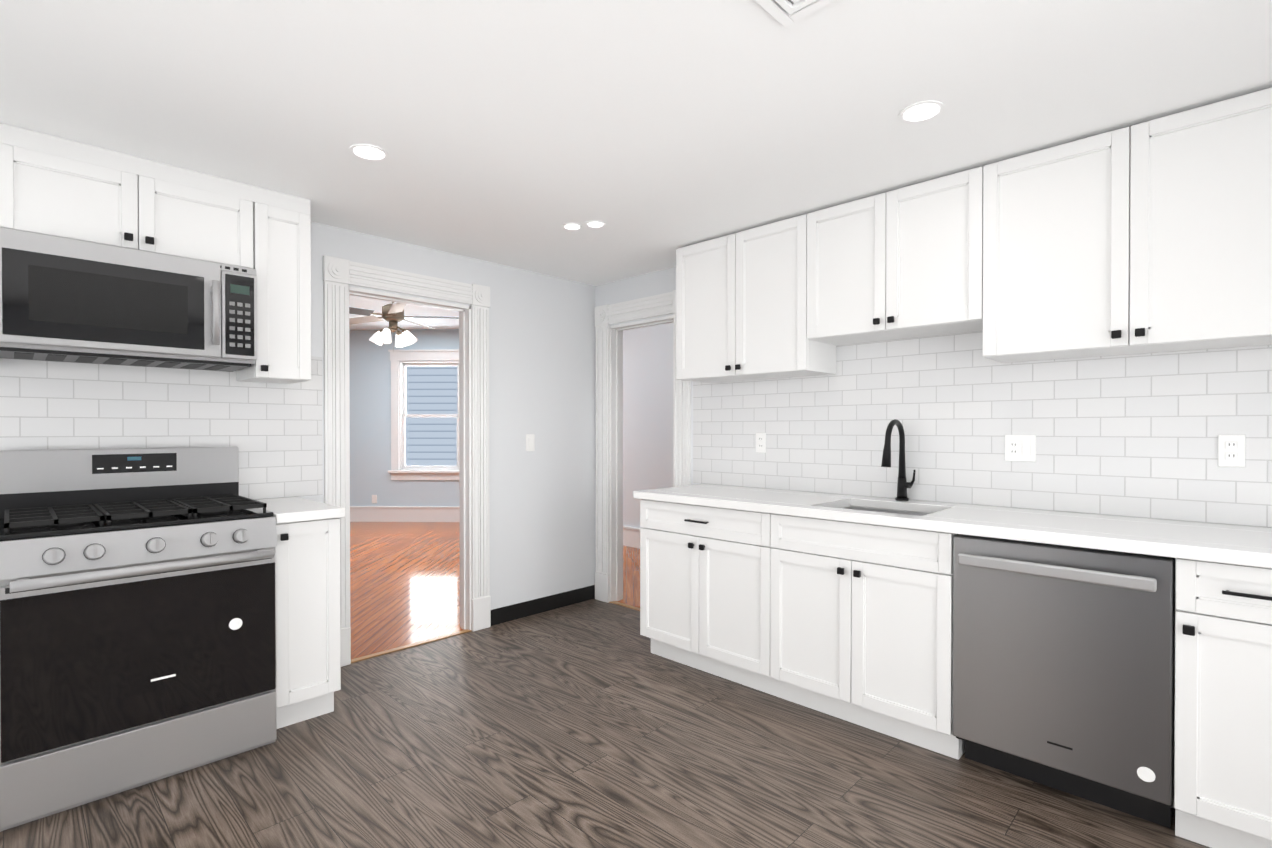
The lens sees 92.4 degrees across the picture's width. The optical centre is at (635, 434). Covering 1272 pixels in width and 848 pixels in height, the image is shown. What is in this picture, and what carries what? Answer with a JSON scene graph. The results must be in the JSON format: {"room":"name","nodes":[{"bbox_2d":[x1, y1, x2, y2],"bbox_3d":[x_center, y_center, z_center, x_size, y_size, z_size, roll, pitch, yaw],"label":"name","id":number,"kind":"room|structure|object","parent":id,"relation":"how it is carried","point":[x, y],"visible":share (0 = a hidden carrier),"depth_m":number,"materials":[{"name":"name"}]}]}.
{"room":"kitchen","nodes":[
{"label":"kitchen","id":0,"kind":"room"},
{"bbox_2d":[349,295,458,329],"bbox_3d":[-2.240,-1.454,6.265,10.000,0.080,8.620,0,1,44],"label":"ceiling","id":1,"kind":"structure","parent":0,"point":[375,305],"depth_m":7.36,"materials":[{"name":"white paint"}]},
{"bbox_2d":[349,302,458,346],"bbox_3d":[-2.355,-1.100,5.801,1.368,0.620,1.312,0,1,44],"label":"ceiling fan","id":2,"kind":"object","parent":1,"relation":"hanging from","point":[392,314],"visible":0.85,"depth_m":5.79,"materials":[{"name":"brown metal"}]},
{"bbox_2d":[349,329,459,505],"bbox_3d":[-3.501,-0.119,8.384,4.650,2.620,0.120,0,0,2],"label":"wall","id":3,"kind":"structure","parent":0,"point":[370,410],"depth_m":8.32,"materials":[{"name":"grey paint"}]},
{"bbox_2d":[372,495,376,502],"bbox_3d":[-3.573,0.884,8.329,0.070,0.115,0.008,0,0,2],"label":"outlet","id":4,"kind":"object","parent":3,"relation":"attached to","point":[374,498],"visible":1,"depth_m":8.32,"materials":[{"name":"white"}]},
{"bbox_2d":[388,349,458,479],"bbox_3d":[-2.807,-0.264,8.332,1.110,1.770,0.180,0,0,2],"label":"window","id":5,"kind":"structure","parent":3,"relation":"in","point":[400,360],"depth_m":8.30,"materials":[{"name":"white wood"}]},
{"bbox_2d":[350,506,639,548],"bbox_3d":[-1.498,1.101,6.362,9.046,0.210,3.169,0,1,44],"label":"baseboard","id":6,"kind":"structure","parent":3,"relation":"attached to","point":[631,536],"depth_m":8.30,"materials":[{"name":"white wood"}]},
{"bbox_2d":[256,222,595,609],"bbox_3d":[-1.846,-0.080,3.041,0.120,2.620,4.540,0,1,44],"label":"wall","id":7,"kind":"structure","parent":0,"point":[542,390],"depth_m":4.11,"materials":[{"name":"white paint"}]},
{"bbox_2d":[0,143,252,268],"bbox_3d":[-2.047,-0.868,2.483,0.347,0.295,0.785,0,1,44],"label":"upper cabinet","id":8,"kind":"object","parent":7,"relation":"attached to","point":[48,194],"visible":0.94,"depth_m":2.35,"materials":[{"name":"white paint"}]},
{"bbox_2d":[0,227,256,371],"bbox_3d":[-2.007,-0.495,2.441,0.467,0.413,0.776,0,1,44],"label":"over-the-range microwave","id":9,"kind":"object","parent":8,"relation":"attached to","point":[62,299],"visible":1,"depth_m":2.29,"materials":[{"name":"silver metal"}]},
{"bbox_2d":[0,123,310,214],"bbox_3d":[-2.245,-1.050,2.305,0.310,0.070,1.780,0,1,44],"label":"filler panel","id":10,"kind":"object","parent":7,"relation":"attached to","point":[50,144],"visible":0.44,"depth_m":2.40,"materials":[{"name":"white paint"}]},
{"bbox_2d":[0,356,322,499],"bbox_3d":[-2.466,-0.037,2.315,0.006,0.715,2.393,0,1,44],"label":"tile backsplash","id":11,"kind":"structure","parent":7,"relation":"attached to","point":[272,432],"depth_m":2.72,"materials":[{"name":"white tile"}]},
{"bbox_2d":[237,202,310,383],"bbox_3d":[-1.690,-0.635,2.851,0.347,0.767,0.229,0,1,44],"label":"upper cabinet","id":12,"kind":"object","parent":7,"relation":"attached to","point":[281,251],"visible":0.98,"depth_m":2.76,"materials":[{"name":"white paint"}]},
{"bbox_2d":[323,255,490,666],"bbox_3d":[-1.312,0.148,3.558,0.165,2.156,0.986,0,1,44],"label":"door frame","id":13,"kind":"structure","parent":7,"relation":"attached to","point":[340,275],"depth_m":3.63,"materials":[{"name":"white wood"}]},
{"bbox_2d":[526,434,534,450],"bbox_3d":[-0.712,0.057,4.112,0.008,0.114,0.070,0,1,44],"label":"light switch","id":14,"kind":"object","parent":7,"relation":"attached to","point":[530,442],"visible":1,"depth_m":4.11,"materials":[{"name":"white plastic"}]},
{"bbox_2d":[491,585,594,625],"bbox_3d":[-0.615,1.171,4.220,0.008,0.100,0.904,0,1,44],"label":"baseboard","id":15,"kind":"structure","parent":7,"relation":"attached to","point":[527,608],"depth_m":4.18,"materials":[{"name":"black wood"}]},
{"bbox_2d":[350,522,639,658],"bbox_3d":[-2.240,1.236,6.285,10.000,0.060,8.620,0,1,44],"label":"floor","id":16,"kind":"structure","parent":0,"point":[404,583],"depth_m":5.01,"materials":[{"name":"brown wood"}]},
{"bbox_2d":[0,599,1209,847],"bbox_3d":[-0.048,1.273,1.214,5.020,0.060,4.420,0,1,44],"label":"floor","id":17,"kind":"structure","parent":0,"point":[592,723],"depth_m":2.20,"materials":[{"name":"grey wood"}]},
{"bbox_2d":[0,446,276,831],"bbox_3d":[-1.899,0.648,2.348,0.728,1.175,0.771,0,1,44],"label":"range","id":18,"kind":"object","parent":17,"relation":"on","point":[137,617],"visible":1,"depth_m":2.15,"materials":[{"name":"silver metal"}]},
{"bbox_2d":[275,518,340,728],"bbox_3d":[-1.580,0.795,2.763,0.642,0.874,0.256,0,1,44],"label":"base cabinet","id":19,"kind":"object","parent":17,"relation":"on","point":[308,635],"visible":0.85,"depth_m":2.57,"materials":[{"name":"white paint"}]},
{"bbox_2d":[256,497,344,523],"bbox_3d":[-1.577,0.337,2.764,0.640,0.040,0.267,0,1,44],"label":"countertop","id":20,"kind":"structure","parent":19,"relation":"on","point":[290,509],"depth_m":2.61,"materials":[{"name":"white stone"}]},
{"bbox_2d":[640,499,779,697],"bbox_3d":[0.519,0.791,3.283,0.825,0.874,0.644,0,1,44],"label":"base cabinet","id":21,"kind":"object","parent":17,"relation":"on","point":[705,588],"visible":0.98,"depth_m":3.04,"materials":[{"name":"white paint"}]},
{"bbox_2d":[633,484,1271,567],"bbox_3d":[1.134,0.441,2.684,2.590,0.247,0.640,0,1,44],"label":"countertop","id":22,"kind":"structure","parent":21,"relation":"on","point":[1232,544],"depth_m":2.25,"materials":[{"name":"white stone"}]},
{"bbox_2d":[881,419,915,500],"bbox_3d":[1.223,0.123,2.840,0.096,0.387,0.240,0,1,44],"label":"faucet","id":23,"kind":"object","parent":22,"relation":"on","point":[903,484],"visible":1,"depth_m":2.90,"materials":[{"name":"black metal"}]},
{"bbox_2d":[770,514,964,759],"bbox_3d":[1.091,0.796,2.727,0.770,0.874,0.642,0,1,44],"label":"base cabinet","id":24,"kind":"object","parent":17,"relation":"on","point":[861,624],"visible":0.85,"depth_m":2.48,"materials":[{"name":"white paint"}]},
{"bbox_2d":[953,534,1175,827],"bbox_3d":[1.574,0.799,2.229,0.611,0.874,0.680,0,1,44],"label":"dishwasher","id":25,"kind":"object","parent":17,"relation":"on","point":[1063,668],"visible":0.94,"depth_m":2.00,"materials":[{"name":"grey metal"}]},
{"bbox_2d":[1174,558,1271,847],"bbox_3d":[1.926,0.802,1.911,0.332,0.874,0.644,0,1,44],"label":"base cabinet","id":26,"kind":"object","parent":17,"relation":"on","point":[1223,721],"visible":0.92,"depth_m":1.75,"materials":[{"name":"white paint"}]},
{"bbox_2d":[0,0,1271,285],"bbox_3d":[-0.048,-1.117,1.196,5.020,0.080,4.420,0,1,44],"label":"ceiling","id":27,"kind":"structure","parent":0,"point":[652,134],"depth_m":1.96,"materials":[{"name":"white paint"}]},
{"bbox_2d":[349,144,388,160],"bbox_3d":[-1.026,-1.083,2.346,0.138,0.006,0.138,0,1,44],"label":"recessed light","id":28,"kind":"object","parent":27,"relation":"in","point":[369,152],"visible":1,"depth_m":2.34,"materials":[{"name":"white plastic"}]},
{"bbox_2d":[562,223,582,229],"bbox_3d":[-0.335,-1.089,3.201,0.108,0.006,0.108,0,1,44],"label":"recessed light","id":29,"kind":"object","parent":27,"relation":"in","point":[571,226],"visible":1,"depth_m":3.19,"materials":[{"name":"white plastic"}]},
{"bbox_2d":[585,220,605,227],"bbox_3d":[-0.210,-1.089,3.164,0.108,0.006,0.108,0,1,44],"label":"recessed light","id":30,"kind":"object","parent":27,"relation":"in","point":[595,224],"visible":1,"depth_m":3.16,"materials":[{"name":"white plastic"}]},
{"bbox_2d":[755,0,835,26],"bbox_3d":[0.394,-1.071,1.390,0.310,0.015,0.310,0,1,44],"label":"ceiling vent","id":31,"kind":"object","parent":27,"relation":"in","point":[795,10],"visible":1,"depth_m":1.53,"materials":[{"name":"white metal"}]},
{"bbox_2d":[899,100,943,122],"bbox_3d":[0.957,-1.081,2.046,0.138,0.006,0.138,0,1,44],"label":"recessed light","id":32,"kind":"object","parent":27,"relation":"in","point":[922,111],"visible":1,"depth_m":2.04,"materials":[{"name":"white plastic"}]},
{"bbox_2d":[623,323,672,527],"bbox_3d":[0.478,-0.102,6.111,6.120,2.620,0.120,0,1,44],"label":"wall","id":33,"kind":"structure","parent":0,"point":[648,408],"depth_m":6.34,"materials":[{"name":"white paint"}]},
{"bbox_2d":[595,266,1267,559],"bbox_3d":[1.054,-0.082,3.300,6.370,2.620,0.120,0,1,44],"label":"wall","id":34,"kind":"structure","parent":0,"point":[662,281],"depth_m":4.22,"materials":[{"name":"white paint"}]},
{"bbox_2d":[595,290,690,610],"bbox_3d":[0.061,0.142,4.239,0.900,2.158,0.165,0,1,44],"label":"door frame","id":35,"kind":"structure","parent":34,"relation":"attached to","point":[609,471],"depth_m":4.43,"materials":[{"name":"white wood"}]},
{"bbox_2d":[676,214,835,382],"bbox_3d":[0.632,-0.698,3.370,0.836,0.762,0.347,0,1,44],"label":"upper cabinet","id":36,"kind":"object","parent":34,"relation":"attached to","point":[741,306],"visible":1,"depth_m":3.23,"materials":[{"name":"white paint"}]},
{"bbox_2d":[807,166,982,345],"bbox_3d":[1.207,-0.769,2.808,0.772,0.612,0.347,0,1,44],"label":"upper cabinet","id":37,"kind":"object","parent":34,"relation":"attached to","point":[904,262],"visible":1,"depth_m":2.67,"materials":[{"name":"white paint"}]},
{"bbox_2d":[693,331,1271,527],"bbox_3d":[1.327,-0.117,2.946,2.684,0.865,0.006,0,1,44],"label":"tile backsplash","id":38,"kind":"structure","parent":34,"relation":"attached to","point":[1132,435],"depth_m":2.66,"materials":[{"name":"white tile"}]},
{"bbox_2d":[756,433,765,452],"bbox_3d":[0.722,0.049,3.526,0.070,0.114,0.009,0,1,44],"label":"electrical outlet","id":39,"kind":"object","parent":38,"relation":"attached to","point":[760,442],"visible":1,"depth_m":3.52,"materials":[{"name":"white plastic"}]},
{"bbox_2d":[1005,435,1035,461],"bbox_3d":[1.649,0.059,2.620,0.116,0.114,0.011,0,1,44],"label":"electrical outlet","id":40,"kind":"object","parent":38,"relation":"attached to","point":[1020,447],"visible":1,"depth_m":2.62,"materials":[{"name":"white plastic"}]},
{"bbox_2d":[1218,435,1245,466],"bbox_3d":[2.115,0.058,2.167,0.070,0.114,0.009,0,1,44],"label":"electrical outlet","id":41,"kind":"object","parent":38,"relation":"attached to","point":[1231,450],"visible":1,"depth_m":2.16,"materials":[{"name":"white plastic"}]},
{"bbox_2d":[983,88,1271,362],"bbox_3d":[1.812,-0.690,2.219,0.917,0.762,0.347,0,1,44],"label":"upper cabinet","id":42,"kind":"object","parent":34,"relation":"attached to","point":[1153,236],"visible":1,"depth_m":2.11,"materials":[{"name":"white paint"}]},
{"label":"outside","id":43,"kind":"structure","parent":0,"visible":0},
{"bbox_2d":[405,366,457,465],"bbox_3d":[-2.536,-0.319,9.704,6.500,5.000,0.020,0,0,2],"label":"window","id":44,"kind":"structure","parent":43,"point":[431,441],"depth_m":9.72,"materials":[{"name":"glass"}]}
]}

